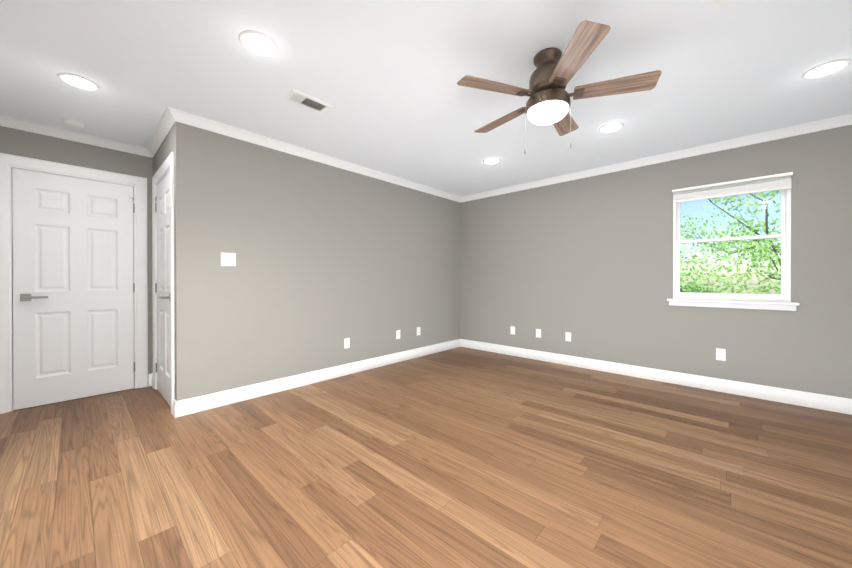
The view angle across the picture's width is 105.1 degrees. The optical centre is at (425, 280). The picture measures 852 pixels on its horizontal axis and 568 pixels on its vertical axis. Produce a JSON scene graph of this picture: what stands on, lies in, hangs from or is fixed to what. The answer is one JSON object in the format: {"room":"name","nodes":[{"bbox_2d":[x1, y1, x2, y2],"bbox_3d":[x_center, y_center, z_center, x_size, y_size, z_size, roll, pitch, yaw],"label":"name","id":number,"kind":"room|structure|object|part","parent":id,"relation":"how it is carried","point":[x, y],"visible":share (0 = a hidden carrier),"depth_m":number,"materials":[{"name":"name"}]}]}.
{"room":"empty bedroom","nodes":[
{"label":"empty bedroom","id":0,"kind":"room"},
{"bbox_2d":[0,126,152,373],"bbox_3d":[-3.289,-0.128,3.019,0.140,2.440,1.160,0,0,43],"label":"wall","id":1,"kind":"structure","parent":0,"point":[17,142],"depth_m":3.07,"materials":[{"name":"grey paint"}]},
{"bbox_2d":[0,113,3,125],"bbox_3d":[-1.270,-1.302,0.581,6.130,0.072,0.063,0,0,43],"label":"crown molding","id":2,"kind":"structure","parent":1,"relation":"attached to","point":[1,116],"depth_m":2.67,"materials":[{"name":"white paint"}]},
{"bbox_2d":[12,168,134,409],"bbox_3d":[-3.193,0.070,3.005,0.099,2.036,0.768,0,0,43],"label":"entry door","id":3,"kind":"structure","parent":1,"relation":"in","point":[73,279],"depth_m":2.98,"materials":[{"name":"white paint"}]},
{"bbox_3d":[-3.361,0.143,2.799,0.064,0.062,0.159,0,0,43],"label":"handle","id":4,"kind":"part","parent":3,"relation":"part of","materials":[{"name":"silver metal"}]},
{"bbox_2d":[0,153,147,413],"bbox_3d":[-3.248,0.020,3.050,0.159,2.144,0.968,0,0,43],"label":"door frame","id":5,"kind":"structure","parent":1,"relation":"attached to","point":[8,162],"depth_m":2.88,"materials":[{"name":"white paint"}]},
{"bbox_2d":[4,116,143,155],"bbox_3d":[-3.166,-1.312,2.997,0.063,0.072,0.840,0,0,43],"label":"crown molding","id":6,"kind":"structure","parent":1,"relation":"attached to","point":[15,123],"depth_m":2.95,"materials":[{"name":"white paint"}]},
{"bbox_2d":[153,122,197,400],"bbox_3d":[-2.425,-0.128,3.104,1.290,2.440,0.140,0,0,43],"label":"wall","id":7,"kind":"structure","parent":0,"point":[180,141],"depth_m":2.66,"materials":[{"name":"grey paint"}]},
{"bbox_2d":[144,114,174,157],"bbox_3d":[-2.447,-1.312,2.980,1.140,0.072,0.063,0,0,43],"label":"crown molding","id":8,"kind":"structure","parent":7,"relation":"attached to","point":[163,128],"depth_m":2.99,"materials":[{"name":"white paint"}]},
{"bbox_2d":[155,171,170,406],"bbox_3d":[-2.428,0.070,2.997,0.768,2.036,0.099,0,0,43],"label":"door","id":9,"kind":"structure","parent":7,"relation":"in","point":[163,304],"depth_m":3.01,"materials":[{"name":"white paint"}]},
{"bbox_3d":[-2.691,0.041,3.251,0.036,1.750,0.013,0,0,43],"label":"side door hinges","id":10,"kind":"part","parent":9,"relation":"part of","materials":[{"name":"white wood"}]},
{"bbox_3d":[-2.245,0.143,2.804,0.159,0.062,0.064,0,0,43],"label":"handle","id":11,"kind":"part","parent":9,"relation":"part of","materials":[{"name":"silver metal"}]},
{"bbox_2d":[152,152,174,413],"bbox_3d":[-2.376,0.020,3.046,0.968,2.144,0.159,0,0,43],"label":"door frame","id":12,"kind":"structure","parent":7,"relation":"attached to","point":[166,167],"depth_m":2.91,"materials":[{"name":"white paint"}]},
{"bbox_2d":[197,128,459,395],"bbox_3d":[-0.673,-0.132,4.144,0.140,2.440,3.770,0,0,43],"label":"wall","id":13,"kind":"structure","parent":0,"point":[329,259],"depth_m":3.43,"materials":[{"name":"grey paint"}]},
{"bbox_2d":[221,253,235,265],"bbox_3d":[-1.743,-0.187,2.879,0.015,0.116,0.116,0,0,43],"label":"switch plate","id":14,"kind":"object","parent":13,"relation":"attached to","point":[228,259],"visible":1,"depth_m":2.88,"materials":[{"name":"white plastic"}]},
{"bbox_2d":[164,106,459,201],"bbox_3d":[-0.742,-1.315,3.915,0.063,0.072,3.753,0,0,43],"label":"crown molding","id":15,"kind":"structure","parent":13,"relation":"attached to","point":[169,118],"depth_m":3.23,"materials":[{"name":"white paint"}]},
{"bbox_2d":[172,339,459,417],"bbox_3d":[-0.727,1.025,3.983,0.025,0.126,3.765,0,0,43],"label":"baseboard","id":16,"kind":"structure","parent":13,"relation":"attached to","point":[180,408],"depth_m":3.29,"materials":[{"name":"white paint"}]},
{"bbox_2d":[344,338,349,348],"bbox_3d":[-0.914,0.724,3.778,0.010,0.115,0.070,0,0,43],"label":"electrical outlet","id":17,"kind":"object","parent":13,"relation":"attached to","point":[346,342],"visible":1,"depth_m":3.77,"materials":[{"name":"white plastic"}]},
{"bbox_2d":[396,330,399,338],"bbox_3d":[-0.368,0.722,4.362,0.014,0.115,0.070,0,0,43],"label":"electrical outlet","id":18,"kind":"object","parent":13,"relation":"attached to","point":[397,334],"visible":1,"depth_m":4.36,"materials":[{"name":"white plastic"}]},
{"bbox_2d":[0,347,851,567],"bbox_3d":[0.339,1.145,2.321,6.410,0.100,5.070,0,0,43],"label":"floor","id":19,"kind":"structure","parent":0,"point":[461,457],"depth_m":1.83,"materials":[{"name":"brown wood"}]},
{"bbox_2d":[0,0,851,196],"bbox_3d":[0.339,-1.405,2.312,6.410,0.120,5.070,0,0,43],"label":"ceiling","id":20,"kind":"structure","parent":0,"point":[382,78],"depth_m":2.11,"materials":[{"name":"white paint"}]},
{"bbox_2d":[62,119,83,127],"bbox_3d":[-3.004,-1.330,2.777,0.132,0.034,0.132,0,0,43],"label":"smoke detector","id":21,"kind":"object","parent":20,"relation":"attached to","point":[72,123],"visible":1,"depth_m":2.75,"materials":[{"name":"white plastic"}]},
{"bbox_2d":[57,73,99,90],"bbox_3d":[-2.346,-1.341,2.207,0.200,0.008,0.200,0,0,43],"label":"recessed light","id":22,"kind":"object","parent":20,"relation":"in","point":[78,81],"visible":1,"depth_m":2.19,"materials":[{"name":"white glass"}]},
{"bbox_2d":[239,30,277,55],"bbox_3d":[-0.947,-1.339,1.847,0.200,0.008,0.200,0,0,43],"label":"recessed light","id":23,"kind":"object","parent":20,"relation":"in","point":[257,43],"visible":1,"depth_m":1.84,"materials":[{"name":"white glass"}]},
{"bbox_2d":[283,89,331,112],"bbox_3d":[-0.887,-1.340,2.455,0.165,0.013,0.310,0,0,43],"label":"ceiling vent","id":24,"kind":"object","parent":20,"relation":"in","point":[304,100],"visible":1,"depth_m":2.44,"materials":[{"name":"white plastic"}]},
{"bbox_2d":[483,158,500,163],"bbox_3d":[0.742,-1.346,3.678,0.200,0.008,0.200,0,0,43],"label":"recessed light","id":25,"kind":"object","parent":20,"relation":"in","point":[491,160],"visible":1,"depth_m":3.67,"materials":[{"name":"white plastic"}]},
{"bbox_2d":[457,20,661,153],"bbox_3d":[0.734,-1.058,1.984,1.101,0.572,1.088,0,0,43],"label":"fan","id":26,"kind":"object","parent":20,"relation":"hanging from","point":[549,95],"visible":1,"depth_m":1.85,"materials":[{"name":"brown wood"}]},
{"bbox_3d":[0.391,-1.096,1.846,0.424,0.006,0.135,0,12,-18],"label":"blade","id":27,"kind":"part","parent":26,"relation":"part of","materials":[{"name":"brown wood"}]},
{"bbox_3d":[0.520,-1.098,2.243,0.135,0.006,0.424,-15,9,-35],"label":"blade","id":28,"kind":"part","parent":26,"relation":"part of","materials":[{"name":"brown wood"}]},
{"bbox_3d":[0.610,-0.911,1.994,0.015,0.278,0.012,0,0,43],"label":"chain","id":29,"kind":"part","parent":26,"relation":"part of","materials":[{"name":"silver metal"}]},
{"bbox_3d":[0.729,-0.985,1.956,0.238,0.068,0.238,0,0,43],"label":"globe","id":30,"kind":"part","parent":26,"relation":"part of"},
{"bbox_3d":[0.938,-1.098,2.243,0.135,0.006,0.424,-15,-8,35],"label":"blade","id":31,"kind":"part","parent":26,"relation":"part of","materials":[{"name":"brown wood"}]},
{"bbox_3d":[0.848,-0.912,1.918,0.015,0.273,0.012,0,0,43],"label":"chain","id":32,"kind":"part","parent":26,"relation":"part of","materials":[{"name":"silver metal"}]},
{"bbox_3d":[0.729,-1.095,1.600,0.135,0.006,0.424,12,0,0],"label":"blade","id":33,"kind":"part","parent":26,"relation":"part of","materials":[{"name":"brown wood"}]},
{"label":"blade","id":34,"kind":"part","parent":26,"relation":"part of","materials":[{"name":"brown wood"}]},
{"bbox_2d":[598,122,623,132],"bbox_3d":[1.627,-1.343,2.868,0.200,0.008,0.200,0,0,43],"label":"recessed light","id":35,"kind":"object","parent":20,"relation":"in","point":[611,127],"visible":1,"depth_m":2.86,"materials":[{"name":"white plastic"}]},
{"bbox_2d":[714,0,727,5],"bbox_3d":[1.463,-1.336,1.426,0.310,0.013,0.165,0,0,43],"label":"ceiling vent","id":36,"kind":"object","parent":20,"relation":"in","point":[716,2],"visible":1,"depth_m":1.56,"materials":[{"name":"white plastic"}]},
{"bbox_2d":[802,59,850,79],"bbox_3d":[2.541,-1.340,2.074,0.200,0.008,0.200,0,0,43],"label":"recessed light","id":37,"kind":"object","parent":20,"relation":"in","point":[826,69],"visible":1,"depth_m":2.07,"materials":[{"name":"white glass"}]},
{"bbox_2d":[460,125,851,398],"bbox_3d":[2.438,-0.131,3.730,5.260,2.440,0.140,0,0,43],"label":"wall","id":38,"kind":"structure","parent":0,"point":[587,263],"depth_m":3.59,"materials":[{"name":"grey paint"}]},
{"bbox_2d":[510,326,514,334],"bbox_3d":[1.256,0.720,4.728,0.070,0.115,0.014,0,0,43],"label":"electrical outlet","id":39,"kind":"object","parent":38,"relation":"attached to","point":[512,329],"visible":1,"depth_m":4.73,"materials":[{"name":"white plastic"}]},
{"bbox_2d":[536,329,540,337],"bbox_3d":[1.541,0.722,4.466,0.070,0.115,0.010,0,0,43],"label":"electrical outlet","id":40,"kind":"object","parent":38,"relation":"attached to","point":[538,333],"visible":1,"depth_m":4.46,"materials":[{"name":"white plastic"}]},
{"bbox_2d":[565,332,570,341],"bbox_3d":[1.831,0.723,4.196,0.070,0.115,0.010,0,0,43],"label":"electrical outlet","id":41,"kind":"object","parent":38,"relation":"attached to","point":[567,336],"visible":1,"depth_m":4.20,"materials":[{"name":"white plastic"}]},
{"bbox_2d":[460,339,851,414],"bbox_3d":[2.386,1.027,3.678,4.980,0.126,0.015,0,0,43],"label":"baseboard","id":42,"kind":"structure","parent":38,"relation":"attached to","point":[800,398],"depth_m":3.37,"materials":[{"name":"white paint"}]},
{"bbox_2d":[460,113,851,201],"bbox_3d":[2.369,-1.314,3.651,4.980,0.072,0.063,0,0,43],"label":"crown molding","id":43,"kind":"structure","parent":38,"relation":"attached to","point":[844,120],"depth_m":3.35,"materials":[{"name":"white paint"}]},
{"bbox_2d":[716,348,725,360],"bbox_3d":[2.897,0.726,3.205,0.070,0.115,0.010,0,0,43],"label":"electrical outlet","id":44,"kind":"object","parent":38,"relation":"attached to","point":[721,354],"visible":1,"depth_m":3.20,"materials":[{"name":"white plastic"}]},
{"bbox_2d":[667,176,799,310],"bbox_3d":[2.942,-0.340,3.191,0.932,1.207,0.142,0,0,43],"label":"window","id":45,"kind":"structure","parent":38,"relation":"in","point":[785,265],"depth_m":3.12,"materials":[{"name":"white plastic"}]},
{"bbox_2d":[672,172,792,229],"bbox_3d":[2.912,-0.740,3.157,0.850,0.432,0.047,0,0,43],"label":"window blind","id":46,"kind":"object","parent":45,"relation":"attached to","point":[745,189],"visible":0.96,"depth_m":3.12,"materials":[{"name":"white plastic"}]},
{"label":"outside","id":47,"kind":"structure","parent":0,"visible":0},
{"bbox_2d":[680,286,716,292],"bbox_3d":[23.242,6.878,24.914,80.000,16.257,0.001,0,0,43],"label":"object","id":48,"kind":"structure","parent":47,"point":[698,291],"depth_m":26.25,"materials":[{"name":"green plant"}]},
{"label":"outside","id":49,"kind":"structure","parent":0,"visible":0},
{"label":"lawn","id":50,"kind":"structure","parent":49,"visible":0},
{"bbox_2d":[680,190,780,293],"bbox_3d":[6.380,0.314,7.004,7.615,7.596,5.307,0,0,43],"label":"tree","id":51,"kind":"object","parent":50,"relation":"on","point":[765,229],"depth_m":6.54,"materials":[{"name":"green plant"}]}
]}

